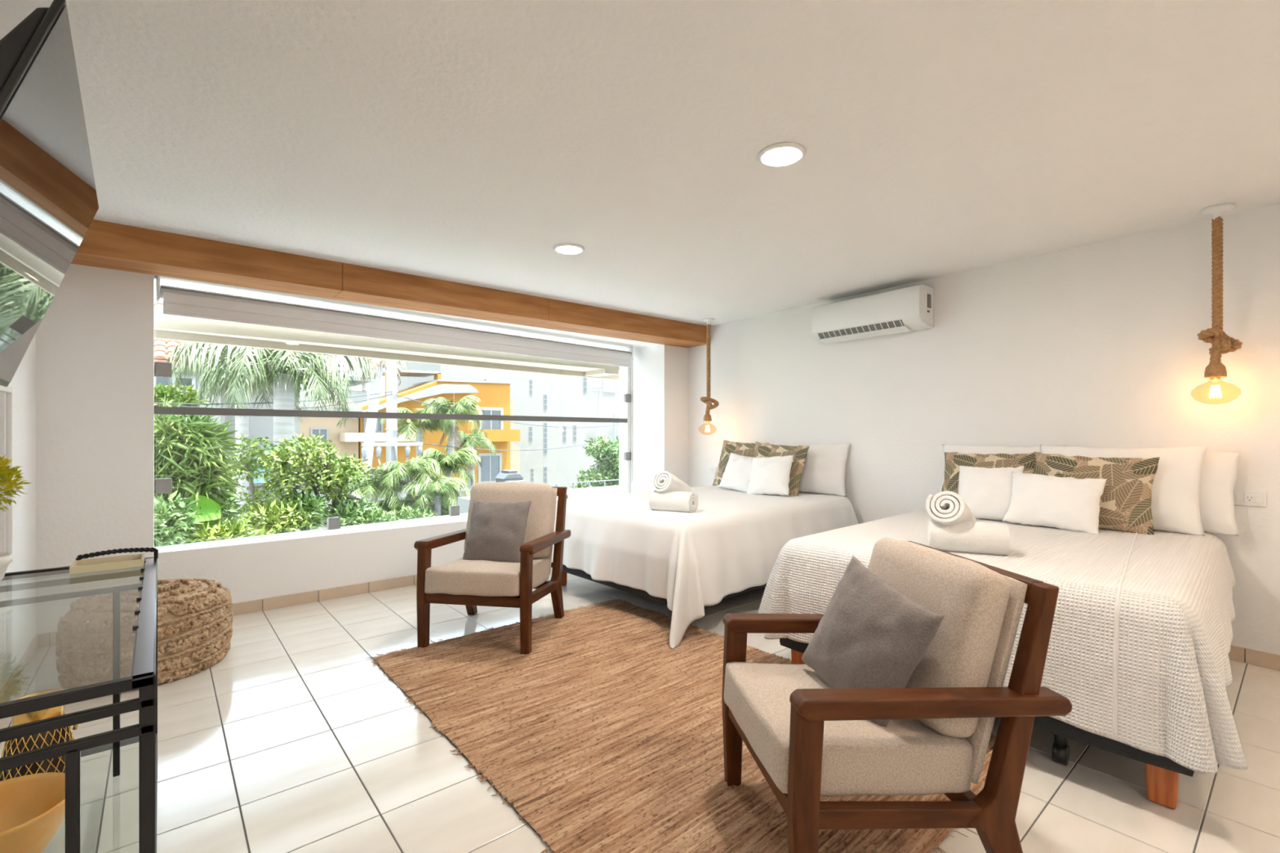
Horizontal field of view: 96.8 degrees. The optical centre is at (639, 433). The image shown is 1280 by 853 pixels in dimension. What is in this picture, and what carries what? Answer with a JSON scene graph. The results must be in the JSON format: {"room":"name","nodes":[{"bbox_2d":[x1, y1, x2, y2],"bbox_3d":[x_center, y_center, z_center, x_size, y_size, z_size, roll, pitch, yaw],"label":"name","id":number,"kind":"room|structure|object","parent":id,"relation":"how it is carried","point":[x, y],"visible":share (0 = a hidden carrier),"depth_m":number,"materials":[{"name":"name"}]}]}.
{"room":"hotel room","nodes":[
{"label":"hotel room","id":0,"kind":"room"},
{"bbox_2d":[0,333,35,692],"bbox_3d":[-1.071,0.069,0.333,0.150,2.463,7.292,0,0,-40],"label":"wall","id":1,"kind":"structure","parent":0,"point":[17,623],"depth_m":2.88,"materials":[{"name":"white paint"}]},
{"bbox_2d":[0,385,13,564],"bbox_3d":[-2.567,0.185,2.236,0.022,0.790,0.870,0,0,-40],"label":"wall mirror","id":2,"kind":"object","parent":1,"relation":"attached to","point":[6,393],"visible":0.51,"depth_m":2.52,"materials":[{"name":"white mirror"}]},
{"bbox_2d":[0,391,8,552],"bbox_3d":[-2.571,0.185,2.233,0.008,0.730,0.810,0,0,-40],"label":"mirror glass","id":3,"kind":"object","parent":2,"relation":"attached to","point":[3,394],"depth_m":2.48,"materials":[{"name":"silver mirror"}]},
{"bbox_2d":[0,635,38,702],"bbox_3d":[-2.377,1.161,2.002,0.014,0.078,3.008,0,0,-40],"label":"baseboard","id":4,"kind":"structure","parent":1,"relation":"attached to","point":[13,681],"depth_m":2.73,"materials":[{"name":"tile"}]},
{"bbox_2d":[0,0,98,386],"bbox_3d":[-1.533,-0.450,1.316,0.364,0.614,1.208,0,0,-42],"label":"television","id":5,"kind":"object","parent":1,"relation":"attached to","point":[49,201],"visible":1,"depth_m":1.24,"materials":[{"name":"black plastic"}]},
{"bbox_2d":[35,263,688,634],"bbox_3d":[-1.629,0.069,5.160,5.630,2.463,0.800,0,0,-40],"label":"wall","id":6,"kind":"structure","parent":0,"point":[95,338],"depth_m":3.44,"materials":[{"name":"white paint"}]},
{"bbox_2d":[35,574,417,648],"bbox_3d":[-1.405,1.161,4.818,5.130,0.078,0.014,0,0,-40],"label":"baseboard","id":7,"kind":"structure","parent":6,"relation":"attached to","point":[47,639],"depth_m":4.02,"materials":[{"name":"tile"}]},
{"bbox_2d":[154,329,619,380],"bbox_3d":[-1.952,-0.735,5.872,6.628,0.060,0.060,0,0,-45],"label":"trim","id":8,"kind":"structure","parent":6,"relation":"attached to","point":[161,335],"depth_m":5.16,"materials":[{"name":"beige"}]},
{"bbox_2d":[154,306,619,375],"bbox_3d":[-1.949,-0.843,5.869,6.600,0.155,0.618,0,0,-40],"label":"trim","id":9,"kind":"structure","parent":6,"relation":"attached to","point":[164,322],"depth_m":4.98,"materials":[{"name":"beige"}]},
{"bbox_2d":[154,302,631,548],"bbox_3d":[-1.618,-0.116,5.170,0.052,1.749,4.279,0,0,44],"label":"window","id":10,"kind":"structure","parent":6,"relation":"in","point":[162,486],"depth_m":4.39,"materials":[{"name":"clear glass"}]},
{"bbox_2d":[155,276,633,481],"bbox_3d":[-1.587,-0.215,5.085,0.091,1.540,4.186,0,0,45],"label":"roller blind","id":11,"kind":"object","parent":10,"relation":"attached to","point":[177,301],"visible":1,"depth_m":4.44,"materials":[{"name":"white fabric"}]},
{"bbox_2d":[584,368,618,377],"bbox_3d":[-0.475,-0.740,6.991,0.200,0.050,0.428,0,0,-40],"label":"trim","id":12,"kind":"structure","parent":6,"relation":"attached to","point":[603,372],"depth_m":6.89,"materials":[{"name":"beige"}]},
{"bbox_2d":[0,0,1279,326],"bbox_3d":[0.977,-1.253,1.999,5.530,0.180,7.592,0,0,-40],"label":"ceiling","id":13,"kind":"structure","parent":0,"point":[460,141],"depth_m":2.15,"materials":[{"name":"white paint"}]},
{"bbox_2d":[71,219,706,347],"bbox_3d":[-1.299,-1.067,4.680,5.113,0.191,0.358,0,0,-40],"label":"ceiling beam","id":14,"kind":"structure","parent":13,"relation":"attached to","point":[106,245],"depth_m":3.92,"materials":[{"name":"brown wood"}]},
{"bbox_2d":[553,243,584,254],"bbox_3d":[-0.447,-1.157,3.573,0.196,0.012,0.196,0,0,-40],"label":"recessed light","id":15,"kind":"object","parent":13,"relation":"in","point":[562,248],"visible":1,"depth_m":3.56,"materials":[{"name":"white plastic"}]},
{"bbox_2d":[698,318,719,435],"bbox_3d":[0.702,-0.573,5.801,0.208,1.181,0.184,0,0,0],"label":"pendant lamp","id":16,"kind":"object","parent":13,"relation":"hanging from","point":[707,417],"visible":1,"depth_m":5.78,"materials":[{"name":"brown fabric"}]},
{"bbox_2d":[757,142,805,167],"bbox_3d":[0.590,-1.157,2.368,0.196,0.012,0.196,0,0,-40],"label":"recessed light","id":17,"kind":"object","parent":13,"relation":"in","point":[784,153],"visible":1,"depth_m":2.36,"materials":[{"name":"white plastic"}]},
{"bbox_2d":[1191,203,1242,404],"bbox_3d":[2.983,-0.655,2.933,0.208,1.015,0.184,0,0,0],"label":"pendant lamp","id":18,"kind":"object","parent":13,"relation":"hanging from","point":[1221,343],"visible":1,"depth_m":2.92,"materials":[{"name":"brown fabric"}]},
{"bbox_2d":[1204,361,1226,377],"bbox_3d":[2.971,-0.331,2.933,0.082,0.083,0.082,0,0,0],"label":"socket","id":19,"kind":"object","parent":18,"relation":"attached to","point":[1214,369],"depth_m":2.91,"materials":[{"name":"brown wicker"}]},
{"bbox_2d":[0,567,1279,852],"bbox_3d":[0.961,1.260,2.018,5.330,0.120,7.442,0,0,-40],"label":"floor","id":20,"kind":"structure","parent":0,"point":[292,742],"depth_m":2.04,"materials":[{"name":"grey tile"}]},
{"bbox_2d":[0,556,157,852],"bbox_3d":[-1.465,0.814,1.336,0.502,0.773,1.272,0,0,-40],"label":"console table","id":21,"kind":"object","parent":20,"relation":"on","point":[144,673],"visible":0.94,"depth_m":1.00,"materials":[{"name":"black metal"}]},
{"bbox_2d":[0,454,31,581],"bbox_3d":[-1.877,0.239,1.618,0.200,0.382,0.194,0,0,-40],"label":"topiary plant","id":22,"kind":"object","parent":21,"relation":"on","point":[6,558],"visible":1,"depth_m":1.65,"materials":[{"name":"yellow plant"}]},
{"bbox_2d":[0,772,65,852],"bbox_3d":[-1.482,0.943,1.301,0.280,0.170,0.280,0,0,-40],"label":"bowl","id":23,"kind":"object","parent":21,"relation":"on","point":[33,806],"visible":0.85,"depth_m":1.39,"materials":[{"name":"ceramic"}]},
{"bbox_2d":[0,688,77,781],"bbox_3d":[-1.741,0.895,1.645,0.172,0.264,0.172,0,0,-40],"label":"basket","id":24,"kind":"object","parent":21,"relation":"on","point":[15,746],"visible":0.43,"depth_m":1.60,"materials":[{"name":"gold ceramic"}]},
{"bbox_2d":[69,546,158,574],"bbox_3d":[-1.699,0.407,1.844,0.206,0.046,0.130,0,0,-40],"label":"serving tray","id":25,"kind":"object","parent":21,"relation":"on","point":[77,566],"visible":1,"depth_m":1.84,"materials":[{"name":"beige wood"}]},
{"bbox_2d":[69,553,144,574],"bbox_3d":[-1.709,0.419,1.829,0.170,0.022,0.120,0,0,-40],"label":"book","id":26,"kind":"object","parent":25,"relation":"on","point":[77,566],"depth_m":1.82,"materials":[{"name":"beige paper"}]},
{"bbox_2d":[55,577,233,688],"bbox_3d":[-2.509,0.988,2.917,0.699,0.435,0.700,0,0,-40],"label":"pouf","id":27,"kind":"object","parent":20,"relation":"on","point":[195,618],"visible":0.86,"depth_m":2.72,"materials":[{"name":"wicker"}]},
{"bbox_2d":[551,562,766,626],"bbox_3d":[0.527,0.870,4.629,2.040,0.661,1.500,0,0,-42],"label":"bed","id":28,"kind":"object","parent":20,"relation":"on","point":[580,573],"visible":0.11,"depth_m":3.87,"materials":[{"name":"grey fabric"}]},
{"bbox_2d":[551,484,858,648],"bbox_3d":[0.460,0.854,4.546,2.229,0.664,1.864,0,0,-39],"label":"bedspread","id":29,"kind":"object","parent":28,"relation":"on","point":[733,541],"visible":0.7,"depth_m":3.75,"materials":[{"name":"white fabric"}]},
{"bbox_2d":[648,489,697,512],"bbox_3d":[0.227,0.464,3.860,0.302,0.146,0.157,0,0,30],"label":"rolled towel","id":30,"kind":"object","parent":29,"relation":"on","point":[673,500],"visible":0.99,"depth_m":3.80,"materials":[{"name":"white fabric"}]},
{"bbox_2d":[652,471,693,493],"bbox_3d":[0.228,0.385,3.970,0.168,0.253,0.326,0,0,40],"label":"rolled towel","id":31,"kind":"object","parent":30,"relation":"on","point":[663,482],"visible":0.66,"depth_m":3.87,"materials":[{"name":"white fabric"}]},
{"bbox_2d":[712,440,755,485],"bbox_3d":[0.946,0.302,5.380,0.199,0.473,0.563,0,0,-35],"label":"cushion","id":32,"kind":"object","parent":29,"relation":"on","point":[739,448],"visible":0.36,"depth_m":5.46,"materials":[{"name":"fabric"}]},
{"bbox_2d":[718,452,752,492],"bbox_3d":[0.924,0.359,5.183,0.172,0.358,0.445,0,0,-37],"label":"cushion","id":33,"kind":"object","parent":29,"relation":"on","point":[736,475],"visible":0.73,"depth_m":5.15,"materials":[{"name":"white fabric"}]},
{"bbox_2d":[746,454,794,495],"bbox_3d":[1.107,0.360,4.847,0.415,0.358,0.182,0,0,39],"label":"cushion","id":34,"kind":"object","parent":29,"relation":"on","point":[769,475],"visible":1,"depth_m":4.79,"materials":[{"name":"white fabric"}]},
{"bbox_2d":[753,441,809,496],"bbox_3d":[1.189,0.309,4.973,0.193,0.465,0.555,0,0,-45],"label":"cushion","id":35,"kind":"object","parent":29,"relation":"on","point":[762,450],"visible":0.44,"depth_m":4.85,"materials":[{"name":"fabric"}]},
{"bbox_2d":[773,442,850,497],"bbox_3d":[1.476,0.307,5.001,0.724,0.448,0.200,0,0,43],"label":"pillow","id":36,"kind":"object","parent":29,"relation":"on","point":[824,471],"visible":0.68,"depth_m":4.84,"materials":[{"name":"white fabric"}]},
{"bbox_2d":[367,599,1035,852],"bbox_3d":[0.010,1.192,2.573,1.763,0.016,2.635,0,0,-40],"label":"woven rug","id":37,"kind":"object","parent":20,"relation":"on","point":[606,736],"visible":0.7,"depth_m":2.26,"materials":[{"name":"brown fabric"}]},
{"bbox_2d":[413,481,570,654],"bbox_3d":[-0.860,0.757,3.458,0.690,0.887,0.772,0,0,9],"label":"armchair","id":38,"kind":"object","parent":37,"relation":"on","point":[472,584],"visible":0.86,"depth_m":3.19,"materials":[{"name":"brown wood"}]},
{"bbox_2d":[424,557,549,596],"bbox_3d":[-0.878,0.835,3.349,0.548,0.166,0.552,0,-4,9],"label":"seat cushion","id":39,"kind":"object","parent":38,"relation":"on","point":[460,577],"depth_m":3.10,"materials":[{"name":"fabric"}]},
{"bbox_2d":[462,500,531,562],"bbox_3d":[-0.871,0.602,3.457,0.403,0.380,0.194,0,0,13],"label":"throw cushion","id":40,"kind":"object","parent":38,"relation":"on","point":[497,530],"visible":0.94,"depth_m":3.40,"materials":[{"name":"grey fabric"}]},
{"bbox_2d":[463,481,554,559],"bbox_3d":[-0.832,0.555,3.630,0.550,0.494,0.142,0,-16,9],"label":"cushion","id":41,"kind":"object","parent":38,"relation":"on","point":[540,518],"depth_m":3.59,"materials":[{"name":"fabric"}]},
{"bbox_2d":[721,537,1071,852],"bbox_3d":[0.674,0.775,1.700,0.741,0.850,0.662,0,0,-8],"label":"armchair","id":42,"kind":"object","parent":37,"relation":"on","point":[809,740],"visible":0.81,"depth_m":1.45,"materials":[{"name":"beige fabric"}]},
{"bbox_2d":[724,662,973,796],"bbox_3d":[0.570,0.849,1.686,0.530,0.160,0.526,4,-1,-8],"label":"seat cushion","id":43,"kind":"object","parent":42,"relation":"on","point":[905,757],"depth_m":1.45,"materials":[{"name":"fabric"}]},
{"bbox_2d":[801,555,944,727],"bbox_3d":[0.662,0.615,1.677,0.184,0.440,0.454,0,0,-14],"label":"throw cushion","id":44,"kind":"object","parent":42,"relation":"on","point":[868,634],"visible":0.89,"depth_m":1.61,"materials":[{"name":"grey fabric"}]},
{"bbox_2d":[867,537,1009,737],"bbox_3d":[0.840,0.582,1.722,0.136,0.471,0.528,16,-2,-7],"label":"cushion","id":45,"kind":"object","parent":42,"relation":"on","point":[970,648],"depth_m":1.50,"materials":[{"name":"fabric"}]},
{"bbox_2d":[779,638,1194,808],"bbox_3d":[1.891,0.870,2.927,1.890,0.661,1.500,0,0,-43],"label":"bed","id":46,"kind":"object","parent":20,"relation":"on","point":[1162,773],"visible":0.08,"depth_m":1.88,"materials":[{"name":"brown wood"}]},
{"bbox_2d":[757,508,1247,774],"bbox_3d":[1.825,0.758,2.885,1.985,0.478,1.740,0,0,-43],"label":"bedspread","id":47,"kind":"object","parent":46,"relation":"on","point":[1141,637],"visible":0.7,"depth_m":1.95,"materials":[{"name":"white fabric"}]},
{"bbox_2d":[928,519,1009,555],"bbox_3d":[1.456,0.464,2.530,0.302,0.146,0.157,0,0,26],"label":"rolled towel","id":48,"kind":"object","parent":47,"relation":"on","point":[969,537],"visible":0.97,"depth_m":2.47,"materials":[{"name":"white fabric"}]},
{"bbox_2d":[925,490,976,524],"bbox_3d":[1.442,0.384,2.627,0.162,0.254,0.342,0,0,40],"label":"rolled towel","id":49,"kind":"object","parent":48,"relation":"on","point":[945,508],"visible":0.74,"depth_m":2.52,"materials":[{"name":"white fabric"}]},
{"bbox_2d":[958,465,1024,524],"bbox_3d":[2.127,0.363,3.473,0.184,0.339,0.365,0,0,-42],"label":"cushion","id":50,"kind":"object","parent":47,"relation":"on","point":[987,492],"visible":0.75,"depth_m":3.42,"materials":[{"name":"white fabric"}]},
{"bbox_2d":[941,452,1041,494],"bbox_3d":[2.217,0.326,3.626,0.190,0.419,0.566,0,0,-43],"label":"cushion","id":51,"kind":"object","parent":47,"relation":"on","point":[953,460],"visible":0.35,"depth_m":3.68,"materials":[{"name":"fabric"}]},
{"bbox_2d":[940,444,1066,492],"bbox_3d":[2.340,0.303,3.734,0.196,0.459,0.727,0,0,-40],"label":"pillow","id":52,"kind":"object","parent":47,"relation":"on","point":[963,449],"visible":0.11,"depth_m":3.78,"materials":[{"name":"white fabric"}]},
{"bbox_2d":[1002,471,1106,533],"bbox_3d":[2.304,0.382,3.172,0.178,0.312,0.461,0,0,-44],"label":"cushion","id":53,"kind":"object","parent":47,"relation":"on","point":[1071,504],"visible":1,"depth_m":3.12,"materials":[{"name":"white fabric"}]},
{"bbox_2d":[1033,451,1159,534],"bbox_3d":[2.517,0.321,3.177,0.572,0.423,0.195,0,0,45],"label":"cushion","id":54,"kind":"object","parent":47,"relation":"on","point":[1125,502],"visible":0.62,"depth_m":3.05,"materials":[{"name":"fabric"}]},
{"bbox_2d":[1040,444,1207,536],"bbox_3d":[2.685,0.300,3.216,0.217,0.462,0.744,0,0,-44],"label":"pillow","id":55,"kind":"object","parent":47,"relation":"on","point":[1175,486],"visible":0.41,"depth_m":3.01,"materials":[{"name":"white fabric"}]},
{"bbox_2d":[1199,451,1240,536],"bbox_3d":[2.869,0.313,3.209,0.194,0.437,0.724,0,0,-31],"label":"pillow","id":56,"kind":"object","parent":47,"relation":"on","point":[1220,468],"visible":0.19,"depth_m":2.96,"materials":[{"name":"white fabric"}]},
{"bbox_2d":[688,203,1279,654],"bbox_3d":[2.785,0.069,3.606,0.150,2.463,7.335,0,0,-37],"label":"wall","id":57,"kind":"structure","parent":0,"point":[1098,344],"depth_m":3.67,"materials":[{"name":"white paint"}]},
{"bbox_2d":[811,284,933,343],"bbox_3d":[1.840,-0.934,4.572,0.212,0.321,0.944,0,0,-37],"label":"air conditioner","id":58,"kind":"object","parent":57,"relation":"attached to","point":[909,308],"visible":1,"depth_m":4.43,"materials":[{"name":"white plastic"}]},
{"bbox_2d":[817,319,904,338],"bbox_3d":[1.764,-0.829,4.569,0.076,0.053,0.740,0,0,-37],"label":"air vent","id":59,"kind":"object","parent":58,"relation":"attached to","point":[879,326],"depth_m":4.53,"materials":[{"name":"grey plastic"}]},
{"bbox_2d":[1233,490,1266,506],"bbox_3d":[3.170,0.340,2.954,0.014,0.078,0.118,0,0,-37],"label":"power outlet","id":60,"kind":"object","parent":57,"relation":"attached to","point":[1246,498],"visible":0.96,"depth_m":2.95,"materials":[{"name":"white plastic"}]},
{"bbox_2d":[1228,644,1279,671],"bbox_3d":[2.161,1.161,4.310,0.014,0.078,5.400,0,0,-37],"label":"baseboard","id":61,"kind":"structure","parent":57,"relation":"attached to","point":[1251,656],"depth_m":2.94,"materials":[{"name":"tile"}]},
{"label":"outside","id":62,"kind":"structure","parent":0,"visible":0},
{"bbox_2d":[154,489,203,546],"bbox_3d":[-5.256,0.984,6.277,0.698,0.675,1.246,0,0,-40],"label":"shrub","id":63,"kind":"object","parent":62,"point":[174,521],"visible":0.73,"depth_m":6.13,"materials":[{"name":"green plant"}]},
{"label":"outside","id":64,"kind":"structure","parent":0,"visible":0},
{"bbox_2d":[211,487,243,522],"bbox_3d":[-5.699,1.051,7.494,0.770,0.819,1.192,0,0,-40],"label":"shrub","id":65,"kind":"object","parent":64,"point":[227,512],"visible":0.17,"depth_m":7.45,"materials":[{"name":"green plant"}]},
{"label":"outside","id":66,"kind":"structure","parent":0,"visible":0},
{"bbox_2d":[181,515,262,544],"bbox_3d":[-4.984,1.234,6.760,1.090,0.518,1.014,0,0,10],"label":"shrub","id":67,"kind":"object","parent":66,"point":[224,530],"visible":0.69,"depth_m":6.60,"materials":[{"name":"green plant"}]},
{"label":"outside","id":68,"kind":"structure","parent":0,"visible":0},
{"bbox_2d":[237,497,323,535],"bbox_3d":[-4.876,1.201,7.685,1.064,0.662,1.200,0,0,-40],"label":"shrub","id":69,"kind":"object","parent":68,"point":[273,521],"visible":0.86,"depth_m":7.51,"materials":[{"name":"green plant"}]},
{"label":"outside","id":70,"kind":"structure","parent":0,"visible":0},
{"bbox_2d":[279,488,331,531],"bbox_3d":[-4.756,1.130,8.045,0.732,0.722,1.194,0,0,-40],"label":"shrub","id":71,"kind":"object","parent":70,"point":[307,500],"visible":0.62,"depth_m":7.83,"materials":[{"name":"green plant"}]},
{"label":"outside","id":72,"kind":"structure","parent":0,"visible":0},
{"bbox_2d":[320,495,382,526],"bbox_3d":[-4.406,1.245,8.615,1.048,0.614,1.241,0,0,-40],"label":"shrub","id":73,"kind":"object","parent":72,"point":[348,514],"visible":0.59,"depth_m":8.41,"materials":[{"name":"green plant"}]},
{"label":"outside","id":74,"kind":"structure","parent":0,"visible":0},
{"bbox_2d":[348,506,406,525],"bbox_3d":[-3.971,1.350,8.466,0.748,0.534,1.210,0,0,-40],"label":"shrub","id":75,"kind":"object","parent":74,"point":[384,517],"visible":0.41,"depth_m":8.27,"materials":[{"name":"green plant"}]},
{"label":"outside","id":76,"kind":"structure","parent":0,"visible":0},
{"bbox_3d":[-1.671,4.650,8.173,36.000,0.300,3.758,0,0,-40],"label":"floor","id":77,"kind":"structure","parent":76,"visible":0},
{"bbox_2d":[154,392,244,542],"bbox_3d":[-5.712,0.625,6.985,1.426,2.244,1.609,0,0,-40],"label":"tree","id":78,"kind":"object","parent":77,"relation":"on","point":[185,445],"visible":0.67,"depth_m":6.79,"materials":[{"name":"green plant"}]},
{"bbox_2d":[182,457,221,533],"bbox_3d":[-5.289,2.388,6.722,0.574,4.233,0.203,0,0,-40],"label":"banana plant","id":79,"kind":"object","parent":77,"relation":"on","point":[208,509],"visible":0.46,"depth_m":6.79,"materials":[{"name":"green plant"}]},
{"bbox_2d":[457,484,619,513],"bbox_3d":[-0.722,2.860,11.239,4.750,3.280,2.900,0,0,-40],"label":"wall","id":80,"kind":"structure","parent":77,"relation":"on","point":[464,502],"depth_m":11.51,"materials":[{"name":"grey"}]},
{"bbox_2d":[494,470,523,482],"bbox_3d":[-2.427,0.958,10.609,0.411,0.524,0.442,0,0,-40],"label":"grill","id":81,"kind":"object","parent":80,"relation":"on","point":[505,475],"visible":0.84,"depth_m":10.51,"materials":[{"name":"grey metal"}]},
{"bbox_2d":[459,479,619,497],"bbox_3d":[-1.593,1.145,12.271,4.750,0.150,0.030,0,0,-40],"label":"roof parapet","id":82,"kind":"object","parent":80,"relation":"on","point":[604,481],"visible":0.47,"depth_m":12.39,"materials":[{"name":"grey"}]},
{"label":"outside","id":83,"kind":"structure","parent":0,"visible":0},
{"bbox_3d":[-20.561,4.650,47.565,110.000,0.300,80.800,0,0,-40],"label":"floor","id":84,"kind":"structure","parent":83,"visible":0},
{"bbox_2d":[154,382,212,419],"bbox_3d":[-8.881,0.827,10.803,1.245,3.772,1.332,0,0,-40],"label":"shrub","id":85,"kind":"object","parent":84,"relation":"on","point":[191,397],"visible":0.41,"depth_m":10.59,"materials":[{"name":"green plant"}]},
{"bbox_2d":[154,298,299,544],"bbox_3d":[-14.224,0.400,15.115,8.787,8.201,8.547,0,0,-40],"label":"house","id":86,"kind":"structure","parent":84,"relation":"on","point":[260,426],"depth_m":14.95,"materials":[{"name":"grey"}]},
{"bbox_2d":[164,341,305,524],"bbox_3d":[-7.245,1.334,10.310,2.134,6.332,2.099,0,0,-23],"label":"royal palm","id":87,"kind":"object","parent":84,"relation":"on","point":[242,424],"visible":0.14,"depth_m":10.18,"materials":[{"name":"green plant"}]},
{"bbox_2d":[223,433,295,534],"bbox_3d":[-5.967,1.095,8.682,1.279,2.205,1.092,0,0,-40],"label":"tree","id":88,"kind":"object","parent":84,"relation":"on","point":[255,495],"visible":0.49,"depth_m":8.65,"materials":[{"name":"green plant"}]},
{"bbox_2d":[179,342,375,532],"bbox_3d":[-5.873,1.289,9.354,2.664,6.421,2.609,0,0,-40],"label":"royal palm","id":89,"kind":"object","parent":84,"relation":"on","point":[240,362],"visible":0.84,"depth_m":9.07,"materials":[{"name":"green plant"}]},
{"bbox_2d":[258,432,373,528],"bbox_3d":[-4.774,1.057,8.397,1.510,2.152,1.148,0,0,-40],"label":"tree","id":90,"kind":"object","parent":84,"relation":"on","point":[337,472],"visible":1,"depth_m":8.24,"materials":[{"name":"green plant"}]},
{"bbox_2d":[299,388,362,471],"bbox_3d":[-16.253,0.863,28.653,4.435,7.274,11.250,0,0,-40],"label":"house","id":91,"kind":"structure","parent":84,"relation":"on","point":[327,426],"depth_m":24.28,"materials":[{"name":"beige paint"}]},
{"bbox_2d":[302,374,372,406],"bbox_3d":[-30.805,-0.489,57.368,5.192,9.979,8.600,0,0,-40],"label":"terrace","id":92,"kind":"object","parent":84,"relation":"on","point":[362,392],"visible":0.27,"depth_m":55.44,"materials":[{"name":"grey"}]},
{"bbox_2d":[294,469,406,529],"bbox_3d":[-7.554,2.736,14.728,3.102,3.527,0.350,0,0,-40],"label":"wall","id":93,"kind":"structure","parent":84,"relation":"on","point":[404,493],"depth_m":14.68,"materials":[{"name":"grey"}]},
{"bbox_2d":[327,466,406,508],"bbox_3d":[-5.353,2.583,11.471,1.643,3.834,1.622,0,0,-40],"label":"palm","id":94,"kind":"object","parent":84,"relation":"on","point":[366,485],"visible":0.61,"depth_m":11.24,"materials":[{"name":"green plant"}]},
{"bbox_2d":[347,357,407,469],"bbox_3d":[-7.357,1.172,15.996,1.573,6.672,1.566,0,0,-40],"label":"palm","id":95,"kind":"object","parent":84,"relation":"on","point":[373,405],"visible":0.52,"depth_m":15.83,"materials":[{"name":"green plant"}]},
{"bbox_2d":[360,360,422,503],"bbox_3d":[-5.423,1.151,12.383,1.268,6.698,0.357,0,0,-40],"label":"pole","id":96,"kind":"object","parent":84,"relation":"on","point":[391,444],"visible":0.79,"depth_m":12.34,"materials":[{"name":"grey concrete"}]},
{"bbox_2d":[154,391,391,404],"bbox_3d":[-6.432,-0.675,10.212,0.020,0.477,4.730,0,0,26],"label":"power line","id":97,"kind":"object","parent":96,"relation":"attached to","point":[384,392],"visible":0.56,"depth_m":9.61,"materials":[{"name":"grey metal"}]},
{"bbox_2d":[391,393,618,427],"bbox_3d":[-2.576,-0.520,16.742,0.020,0.703,10.464,0,0,33],"label":"power line","id":98,"kind":"object","parent":96,"relation":"attached to","point":[392,393],"visible":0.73,"depth_m":15.71,"materials":[{"name":"grey metal"}]},
{"bbox_2d":[422,435,619,450],"bbox_3d":[-2.343,0.075,17.593,0.020,0.829,11.058,0,0,28],"label":"power line","id":99,"kind":"object","parent":96,"relation":"attached to","point":[619,435],"visible":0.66,"depth_m":15.25,"materials":[{"name":"grey metal"}]},
{"bbox_2d":[377,493,431,515],"bbox_3d":[-5.104,2.881,12.072,1.425,3.238,1.414,0,0,-40],"label":"palm","id":100,"kind":"object","parent":84,"relation":"on","point":[385,504],"visible":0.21,"depth_m":11.89,"materials":[{"name":"green plant"}]},
{"bbox_2d":[371,457,444,507],"bbox_3d":[-4.762,2.506,11.698,1.467,3.989,1.554,0,0,-40],"label":"palm","id":101,"kind":"object","parent":84,"relation":"on","point":[417,469],"visible":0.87,"depth_m":11.46,"materials":[{"name":"green plant"}]},
{"bbox_2d":[388,503,439,520],"bbox_3d":[-3.807,1.444,9.380,1.068,0.572,1.260,0,0,-40],"label":"shrub","id":102,"kind":"object","parent":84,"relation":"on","point":[409,513],"visible":0.31,"depth_m":9.24,"materials":[{"name":"green plant"}]},
{"bbox_2d":[379,406,457,496],"bbox_3d":[-5.364,1.929,13.784,1.816,5.143,1.817,0,0,-40],"label":"fan palm","id":103,"kind":"object","parent":84,"relation":"on","point":[411,424],"visible":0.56,"depth_m":13.60,"materials":[{"name":"green plant"}]},
{"bbox_2d":[391,497,456,516],"bbox_3d":[-4.485,2.926,11.779,1.615,3.148,1.564,0,0,-30],"label":"palm","id":104,"kind":"object","parent":84,"relation":"on","point":[446,512],"visible":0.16,"depth_m":11.64,"materials":[{"name":"green plant"}]},
{"bbox_2d":[339,369,519,506],"bbox_3d":[-10.548,1.507,27.877,8.094,9.200,4.800,0,0,-40],"label":"building","id":105,"kind":"structure","parent":84,"relation":"on","point":[494,396],"depth_m":27.80,"materials":[{"name":"yellow"}]},
{"bbox_2d":[399,474,471,516],"bbox_3d":[-4.134,2.682,11.586,1.469,3.636,1.500,0,0,-40],"label":"palm","id":106,"kind":"object","parent":84,"relation":"on","point":[448,487],"visible":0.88,"depth_m":11.37,"materials":[{"name":"green plant"}]},
{"bbox_2d":[411,447,482,510],"bbox_3d":[-4.277,2.412,12.631,1.559,4.176,1.567,0,0,-40],"label":"palm","id":107,"kind":"object","parent":84,"relation":"on","point":[451,462],"visible":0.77,"depth_m":12.46,"materials":[{"name":"green plant"}]},
{"bbox_2d":[419,395,485,477],"bbox_3d":[-4.549,1.785,13.817,1.562,5.436,1.559,0,0,-40],"label":"fan palm","id":108,"kind":"object","parent":84,"relation":"on","point":[464,406],"visible":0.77,"depth_m":13.64,"materials":[{"name":"green plant"}]},
{"bbox_2d":[443,429,497,488],"bbox_3d":[-4.521,2.204,15.159,1.465,4.594,1.490,0,0,-40],"label":"fan palm","id":109,"kind":"object","parent":84,"relation":"on","point":[469,442],"visible":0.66,"depth_m":15.04,"materials":[{"name":"green plant"}]},
{"bbox_2d":[385,360,619,488],"bbox_3d":[-8.356,-1.533,39.789,15.005,12.067,10.435,0,0,-40],"label":"apartment block","id":110,"kind":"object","parent":84,"relation":"on","point":[531,394],"visible":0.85,"depth_m":35.90,"materials":[{"name":"grey paint"}]},
{"bbox_2d":[569,435,619,488],"bbox_3d":[-0.882,1.076,15.264,2.169,2.110,1.245,0,0,-40],"label":"ficus tree","id":111,"kind":"object","parent":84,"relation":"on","point":[611,464],"visible":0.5,"depth_m":15.01,"materials":[{"name":"green plant"}]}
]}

